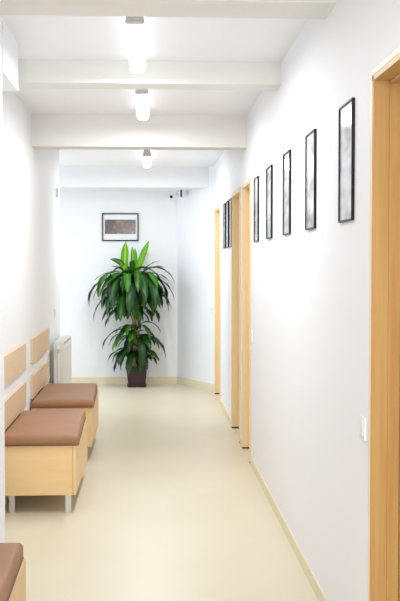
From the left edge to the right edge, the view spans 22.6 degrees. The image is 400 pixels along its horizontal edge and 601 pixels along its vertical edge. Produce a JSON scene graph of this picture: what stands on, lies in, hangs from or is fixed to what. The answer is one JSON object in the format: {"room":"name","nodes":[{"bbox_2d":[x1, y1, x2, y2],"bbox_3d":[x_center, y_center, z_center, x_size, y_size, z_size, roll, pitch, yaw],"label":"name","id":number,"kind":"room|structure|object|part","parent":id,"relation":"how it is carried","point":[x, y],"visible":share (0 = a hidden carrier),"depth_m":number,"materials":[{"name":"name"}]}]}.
{"room":"hospital interior","nodes":[
{"label":"hospital interior","id":0,"kind":"room"},
{"bbox_2d":[2,91,59,431],"bbox_3d":[-1.365,-0.100,7.472,0.150,2.670,5.380,0,2,-3],"label":"wall","id":1,"kind":"structure","parent":0,"point":[31,216],"depth_m":7.53,"materials":[{"name":"white paint"}]},
{"bbox_2d":[0,17,17,542],"bbox_3d":[-1.138,-0.005,4.792,0.405,2.670,1.080,0,2,-3],"label":"trim","id":2,"kind":"structure","parent":1,"relation":"attached to","point":[8,43],"depth_m":4.76,"materials":[{"name":"white paint"}]},
{"bbox_2d":[4,343,25,386],"bbox_3d":[-1.236,0.425,6.606,0.018,0.192,1.280,0,2,-3],"label":"board","id":3,"kind":"object","parent":1,"relation":"attached to","point":[14,360],"visible":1,"depth_m":6.62,"materials":[{"name":"brown wood"}]},
{"bbox_2d":[4,382,25,429],"bbox_3d":[-1.236,0.701,6.615,0.018,0.180,1.280,0,2,-3],"label":"board","id":4,"kind":"object","parent":1,"relation":"attached to","point":[14,404],"visible":0.95,"depth_m":6.62,"materials":[{"name":"brown wood"}]},
{"bbox_2d":[31,328,49,362],"bbox_3d":[-1.321,0.365,8.303,0.018,0.192,1.280,0,2,-3],"label":"board","id":5,"kind":"object","parent":1,"relation":"attached to","point":[40,343],"visible":1,"depth_m":8.19,"materials":[{"name":"brown wood"}]},
{"bbox_2d":[31,360,49,398],"bbox_3d":[-1.321,0.640,8.312,0.018,0.180,1.280,0,2,-3],"label":"board","id":6,"kind":"object","parent":1,"relation":"attached to","point":[40,377],"visible":1,"depth_m":8.19,"materials":[{"name":"brown wood"}]},
{"bbox_2d":[51,335,71,382],"bbox_3d":[-1.324,0.762,9.506,0.130,0.798,0.994,0,2,-3],"label":"radiator","id":7,"kind":"object","parent":1,"relation":"attached to","point":[61,356],"visible":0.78,"depth_m":9.24,"materials":[{"name":"white metal"}]},
{"bbox_2d":[54,335,70,342],"bbox_3d":[-1.307,0.369,9.536,0.086,0.014,0.900,0,2,-3],"label":"grille","id":8,"kind":"object","parent":7,"relation":"attached to","point":[64,338],"depth_m":9.54,"materials":[{"name":"white metal"}]},
{"bbox_3d":[-1.304,0.707,9.548,0.086,0.630,0.900,0,2,-3],"label":"heating panel","id":9,"kind":"part","parent":7,"relation":"part of","materials":[{"name":"white metal"}]},
{"bbox_2d":[59,191,176,376],"bbox_3d":[-1.678,-0.282,12.605,3.908,2.670,0.150,0,2,-3],"label":"wall","id":10,"kind":"structure","parent":0,"point":[84,256],"depth_m":12.56,"materials":[{"name":"white paint"}]},
{"bbox_2d":[102,213,138,240],"bbox_3d":[-0.998,-0.919,12.531,0.456,0.348,0.020,0,2,-3],"label":"framed picture","id":11,"kind":"object","parent":10,"relation":"attached to","point":[115,226],"visible":1,"depth_m":12.53,"materials":[{"name":"black"}]},
{"bbox_2d":[105,220,135,233],"bbox_3d":[-0.998,-0.923,12.531,0.384,0.180,0.002,0,2,-3],"label":"art print","id":12,"kind":"object","parent":11,"relation":"attached to","point":[111,226],"depth_m":12.53},
{"bbox_2d":[72,377,176,383],"bbox_3d":[-1.905,1.010,12.559,3.245,0.090,0.010,0,2,-3],"label":"baseboard","id":13,"kind":"structure","parent":10,"relation":"attached to","point":[98,380],"depth_m":12.60,"materials":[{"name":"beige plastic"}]},
{"bbox_2d":[59,166,208,191],"bbox_3d":[-1.762,-1.476,12.133,3.697,0.250,0.700,0,2,-3],"label":"ceiling beam","id":14,"kind":"structure","parent":10,"relation":"attached to","point":[71,178],"depth_m":11.84,"materials":[{"name":"white paint"}]},
{"bbox_2d":[0,15,308,165],"bbox_3d":[-1.288,-1.390,4.770,3.908,0.100,15.750,0,2,-3],"label":"ceiling","id":15,"kind":"structure","parent":0,"point":[36,36],"depth_m":5.56,"materials":[{"name":"white paint"}]},
{"bbox_2d":[125,17,145,73],"bbox_3d":[-0.320,-1.300,5.043,0.092,0.100,1.228,0,2,-3],"label":"ceiling lamp","id":16,"kind":"object","parent":15,"relation":"attached to","point":[135,26],"visible":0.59,"depth_m":4.86,"materials":[{"name":"white glass"}]},
{"bbox_2d":[134,89,148,120],"bbox_3d":[-0.396,-1.365,6.881,0.092,0.100,1.228,0,2,-3],"label":"ceiling lamp","id":17,"kind":"object","parent":15,"relation":"attached to","point":[141,96],"visible":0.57,"depth_m":6.69,"materials":[{"name":"white glass"}]},
{"bbox_2d":[142,150,151,167],"bbox_3d":[-0.556,-1.494,10.515,0.092,0.100,1.228,0,2,-3],"label":"ceiling lamp","id":18,"kind":"object","parent":15,"relation":"attached to","point":[147,154],"visible":0.77,"depth_m":10.09,"materials":[{"name":"white glass"}]},
{"bbox_2d":[5,384,317,600],"bbox_3d":[-1.288,1.378,4.869,3.908,0.100,15.750,0,2,-3],"label":"floor","id":19,"kind":"structure","parent":0,"point":[168,504],"depth_m":5.88,"materials":[{"name":"laminate"}]},
{"bbox_2d":[0,543,25,600],"bbox_3d":[-0.838,1.146,3.166,0.472,0.484,1.093,0,2,-3],"label":"upholstered bench","id":20,"kind":"object","parent":19,"relation":"on","point":[12,561],"visible":1,"depth_m":3.49,"materials":[{"name":"brown leather"}]},
{"bbox_3d":[-0.628,1.125,3.179,0.018,0.302,1.072,0,2,-3],"label":"panel","id":21,"kind":"part","parent":20,"relation":"part of","materials":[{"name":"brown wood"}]},
{"bbox_2d":[5,410,86,512],"bbox_3d":[-0.993,1.026,6.551,0.472,0.484,1.093,0,2,-3],"label":"upholstered bench","id":22,"kind":"object","parent":19,"relation":"on","point":[46,450],"visible":0.97,"depth_m":6.03,"materials":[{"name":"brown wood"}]},
{"bbox_3d":[-1.139,1.229,6.066,0.035,0.113,0.035,0,2,-3],"label":"leg","id":23,"kind":"part","parent":22,"relation":"part of","materials":[{"name":"silver metal"}]},
{"bbox_2d":[5,410,85,445],"bbox_3d":[-0.993,0.820,6.545,0.465,0.070,1.090,0,2,-3],"label":"seat cushion","id":24,"kind":"object","parent":22,"relation":"on","point":[32,427],"depth_m":6.24,"materials":[{"name":"brown leather"}]},
{"bbox_3d":[-0.801,1.228,6.082,0.035,0.113,0.035,0,2,-3],"label":"leg","id":25,"kind":"part","parent":22,"relation":"part of","materials":[{"name":"silver metal"}]},
{"bbox_3d":[-0.784,1.005,6.564,0.018,0.302,1.072,0,2,-3],"label":"panel","id":26,"kind":"part","parent":22,"relation":"part of","materials":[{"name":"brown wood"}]},
{"bbox_2d":[31,383,98,460],"bbox_3d":[-1.073,0.970,8.147,0.472,0.484,1.093,0,2,-3],"label":"upholstered bench","id":27,"kind":"object","parent":19,"relation":"on","point":[54,396],"visible":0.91,"depth_m":7.76,"materials":[{"name":"brown leather"}]},
{"bbox_2d":[32,383,96,407],"bbox_3d":[-1.073,0.763,8.142,0.465,0.070,1.090,0,2,-3],"label":"seat cushion","id":28,"kind":"object","parent":27,"relation":"on","point":[54,395],"depth_m":7.81,"materials":[{"name":"brown leather"}]},
{"bbox_3d":[-0.864,0.948,8.161,0.018,0.302,1.072,0,2,-3],"label":"panel","id":29,"kind":"part","parent":27,"relation":"part of","materials":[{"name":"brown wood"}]},
{"bbox_2d":[88,241,174,386],"bbox_3d":[-0.840,0.168,12.188,1.073,1.800,0.676,0,2,-3],"label":"dracaena","id":30,"kind":"object","parent":19,"relation":"on","point":[141,287],"visible":1,"depth_m":12.16,"materials":[{"name":"plant"}]},
{"bbox_2d":[125,365,147,386],"bbox_3d":[-0.782,0.934,12.377,0.278,0.254,0.278,0,2,-3],"label":"pot","id":31,"kind":"object","parent":19,"relation":"on","point":[135,379],"depth_m":12.26,"materials":[{"name":"plastic"}]},
{"bbox_2d":[177,166,213,383],"bbox_3d":[0.017,-0.268,12.204,0.563,2.670,0.820,0,2,-3],"label":"wall","id":32,"kind":"structure","parent":0,"point":[195,208],"depth_m":12.19,"materials":[{"name":"white paint"}]},
{"bbox_2d":[170,190,178,198],"bbox_3d":[-0.310,-1.301,12.266,0.072,0.110,0.138,1,2,35],"label":"security camera","id":33,"kind":"object","parent":32,"relation":"attached to","point":[176,194],"visible":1,"depth_m":12.26,"materials":[{"name":"white plastic"}]},
{"bbox_2d":[177,377,213,391],"bbox_3d":[-0.063,1.021,12.243,0.012,0.090,0.918,-1,2,-30],"label":"baseboard","id":34,"kind":"structure","parent":32,"relation":"attached to","point":[182,381],"depth_m":12.22,"materials":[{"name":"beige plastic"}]},
{"bbox_2d":[214,0,399,600],"bbox_3d":[0.613,0.008,4.429,0.150,2.670,14.780,0,2,-3],"label":"wall","id":35,"kind":"structure","parent":0,"point":[310,289],"depth_m":4.52,"materials":[{"name":"white paint"}]},
{"bbox_2d":[31,114,246,149],"bbox_3d":[-0.475,-1.325,7.884,1.673,0.250,0.200,0,2,-3],"label":"ceiling beam","id":36,"kind":"structure","parent":35,"relation":"attached to","point":[48,131],"depth_m":7.79,"materials":[{"name":"white paint"}]},
{"bbox_2d":[18,59,280,90],"bbox_3d":[-0.372,-1.312,5.826,1.673,0.130,0.200,0,2,-3],"label":"ceiling beam","id":37,"kind":"structure","parent":35,"relation":"attached to","point":[32,73],"depth_m":5.74,"materials":[{"name":"white paint"}]},
{"bbox_2d":[0,0,336,18],"bbox_3d":[-0.305,-1.262,4.133,1.708,0.110,0.270,0,2,-3],"label":"ceiling beam","id":38,"kind":"structure","parent":35,"relation":"attached to","point":[285,9],"depth_m":4.14,"materials":[{"name":"white paint"}]},
{"bbox_2d":[214,204,220,402],"bbox_3d":[0.270,0.025,11.195,0.160,2.155,0.870,0,2,-3],"label":"door","id":39,"kind":"structure","parent":35,"relation":"in","point":[217,235],"depth_m":11.58,"materials":[{"name":"brown wood"}]},
{"bbox_2d":[223,203,225,248],"bbox_3d":[0.245,-0.753,10.146,0.012,0.452,0.262,0,2,-3],"label":"framed picture","id":40,"kind":"object","parent":35,"relation":"attached to","point":[224,204],"visible":1,"depth_m":10.02,"materials":[{"name":"black"}]},
{"bbox_2d":[223,205,223,247],"bbox_3d":[0.247,-0.753,10.146,0.005,0.438,0.248,0,2,-3],"label":"print","id":41,"kind":"object","parent":40,"relation":"attached to","point":[223,205],"depth_m":10.23},
{"bbox_2d":[226,201,228,247],"bbox_3d":[0.265,-0.739,9.743,0.012,0.452,0.262,0,2,-3],"label":"framed picture","id":42,"kind":"object","parent":35,"relation":"attached to","point":[227,202],"visible":1,"depth_m":9.70,"materials":[{"name":"black"}]},
{"bbox_2d":[226,202,227,246],"bbox_3d":[0.267,-0.739,9.743,0.005,0.438,0.248,0,2,-3],"label":"print","id":43,"kind":"object","parent":42,"relation":"attached to","point":[226,202],"depth_m":9.75},
{"bbox_2d":[229,198,231,246],"bbox_3d":[0.284,-0.726,9.362,0.012,0.452,0.262,0,2,-3],"label":"framed picture","id":44,"kind":"object","parent":35,"relation":"attached to","point":[230,199],"visible":0.91,"depth_m":9.34,"materials":[{"name":"black"}]},
{"bbox_2d":[229,199,230,245],"bbox_3d":[0.286,-0.726,9.362,0.005,0.438,0.248,0,2,-3],"label":"print","id":45,"kind":"object","parent":44,"relation":"attached to","point":[229,199],"depth_m":9.36},
{"bbox_2d":[231,186,240,442],"bbox_3d":[0.390,0.111,8.795,0.160,2.155,0.820,0,2,-3],"label":"door","id":46,"kind":"structure","parent":35,"relation":"in","point":[236,195],"depth_m":9.15,"materials":[{"name":"brown wood"}]},
{"bbox_2d":[242,177,250,462],"bbox_3d":[0.437,0.144,7.847,0.160,2.155,0.660,0,2,-3],"label":"door","id":47,"kind":"structure","parent":35,"relation":"in","point":[246,186],"depth_m":8.12,"materials":[{"name":"brown wood"}]},
{"bbox_2d":[250,331,252,342],"bbox_3d":[0.383,0.268,7.402,0.014,0.082,0.082,0,2,-3],"label":"light switch","id":48,"kind":"object","parent":35,"relation":"attached to","point":[251,333],"visible":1,"depth_m":7.37,"materials":[{"name":"white plastic"}]},
{"bbox_2d":[254,176,258,241],"bbox_3d":[0.399,-0.644,7.069,0.012,0.452,0.262,0,2,-3],"label":"framed picture","id":49,"kind":"object","parent":35,"relation":"attached to","point":[256,179],"visible":1,"depth_m":7.06,"materials":[{"name":"black"}]},
{"bbox_2d":[254,178,256,240],"bbox_3d":[0.401,-0.644,7.069,0.005,0.438,0.248,0,2,-3],"label":"print","id":50,"kind":"object","parent":49,"relation":"attached to","point":[255,179],"depth_m":7.13},
{"bbox_2d":[266,165,272,238],"bbox_3d":[0.437,-0.617,6.306,0.012,0.452,0.262,0,2,-3],"label":"framed picture","id":51,"kind":"object","parent":35,"relation":"attached to","point":[269,170],"visible":1,"depth_m":6.29,"materials":[{"name":"black"}]},
{"bbox_2d":[267,167,270,237],"bbox_3d":[0.439,-0.617,6.306,0.005,0.438,0.248,0,2,-3],"label":"print","id":52,"kind":"object","parent":51,"relation":"attached to","point":[268,168],"depth_m":6.30},
{"bbox_2d":[220,398,327,600],"bbox_3d":[0.561,1.329,3.928,0.008,0.065,13.690,0,2,-3],"label":"baseboard","id":53,"kind":"structure","parent":35,"relation":"attached to","point":[317,589],"depth_m":5.44,"materials":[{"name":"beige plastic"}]},
{"bbox_2d":[282,149,290,234],"bbox_3d":[0.477,-0.588,5.497,0.012,0.452,0.262,0,2,-3],"label":"framed picture","id":54,"kind":"object","parent":35,"relation":"attached to","point":[286,226],"visible":1,"depth_m":5.47,"materials":[{"name":"black"}]},
{"bbox_2d":[284,152,288,233],"bbox_3d":[0.480,-0.588,5.497,0.005,0.438,0.248,0,2,-3],"label":"print","id":55,"kind":"object","parent":54,"relation":"attached to","point":[286,155],"depth_m":5.51},
{"bbox_2d":[305,129,316,229],"bbox_3d":[0.518,-0.559,4.683,0.012,0.452,0.262,0,2,-3],"label":"framed picture","id":56,"kind":"object","parent":35,"relation":"attached to","point":[310,138],"visible":1,"depth_m":4.68,"materials":[{"name":"black"}]},
{"bbox_2d":[306,132,313,228],"bbox_3d":[0.520,-0.559,4.683,0.005,0.438,0.248,0,2,-3],"label":"print","id":57,"kind":"object","parent":56,"relation":"attached to","point":[310,136],"depth_m":4.69},
{"bbox_2d":[338,97,354,222],"bbox_3d":[0.560,-0.529,3.833,0.012,0.452,0.262,0,2,-3],"label":"framed picture","id":58,"kind":"object","parent":35,"relation":"attached to","point":[346,120],"visible":1,"depth_m":3.83,"materials":[{"name":"black"}]},
{"bbox_2d":[340,102,350,220],"bbox_3d":[0.563,-0.529,3.833,0.005,0.438,0.248,0,2,-3],"label":"print","id":59,"kind":"object","parent":58,"relation":"attached to","point":[345,110],"depth_m":3.85},
{"bbox_2d":[359,414,366,440],"bbox_3d":[0.576,0.450,3.541,0.014,0.082,0.082,0,2,-3],"label":"light switch","id":60,"kind":"object","parent":35,"relation":"attached to","point":[362,419],"visible":1,"depth_m":3.51,"materials":[{"name":"white plastic"}]},
{"bbox_2d":[368,47,399,600],"bbox_3d":[0.681,0.317,2.968,0.160,2.155,0.925,0,2,-3],"label":"door","id":61,"kind":"structure","parent":35,"relation":"in","point":[384,294],"depth_m":3.38,"materials":[{"name":"brown wood"}]}
]}

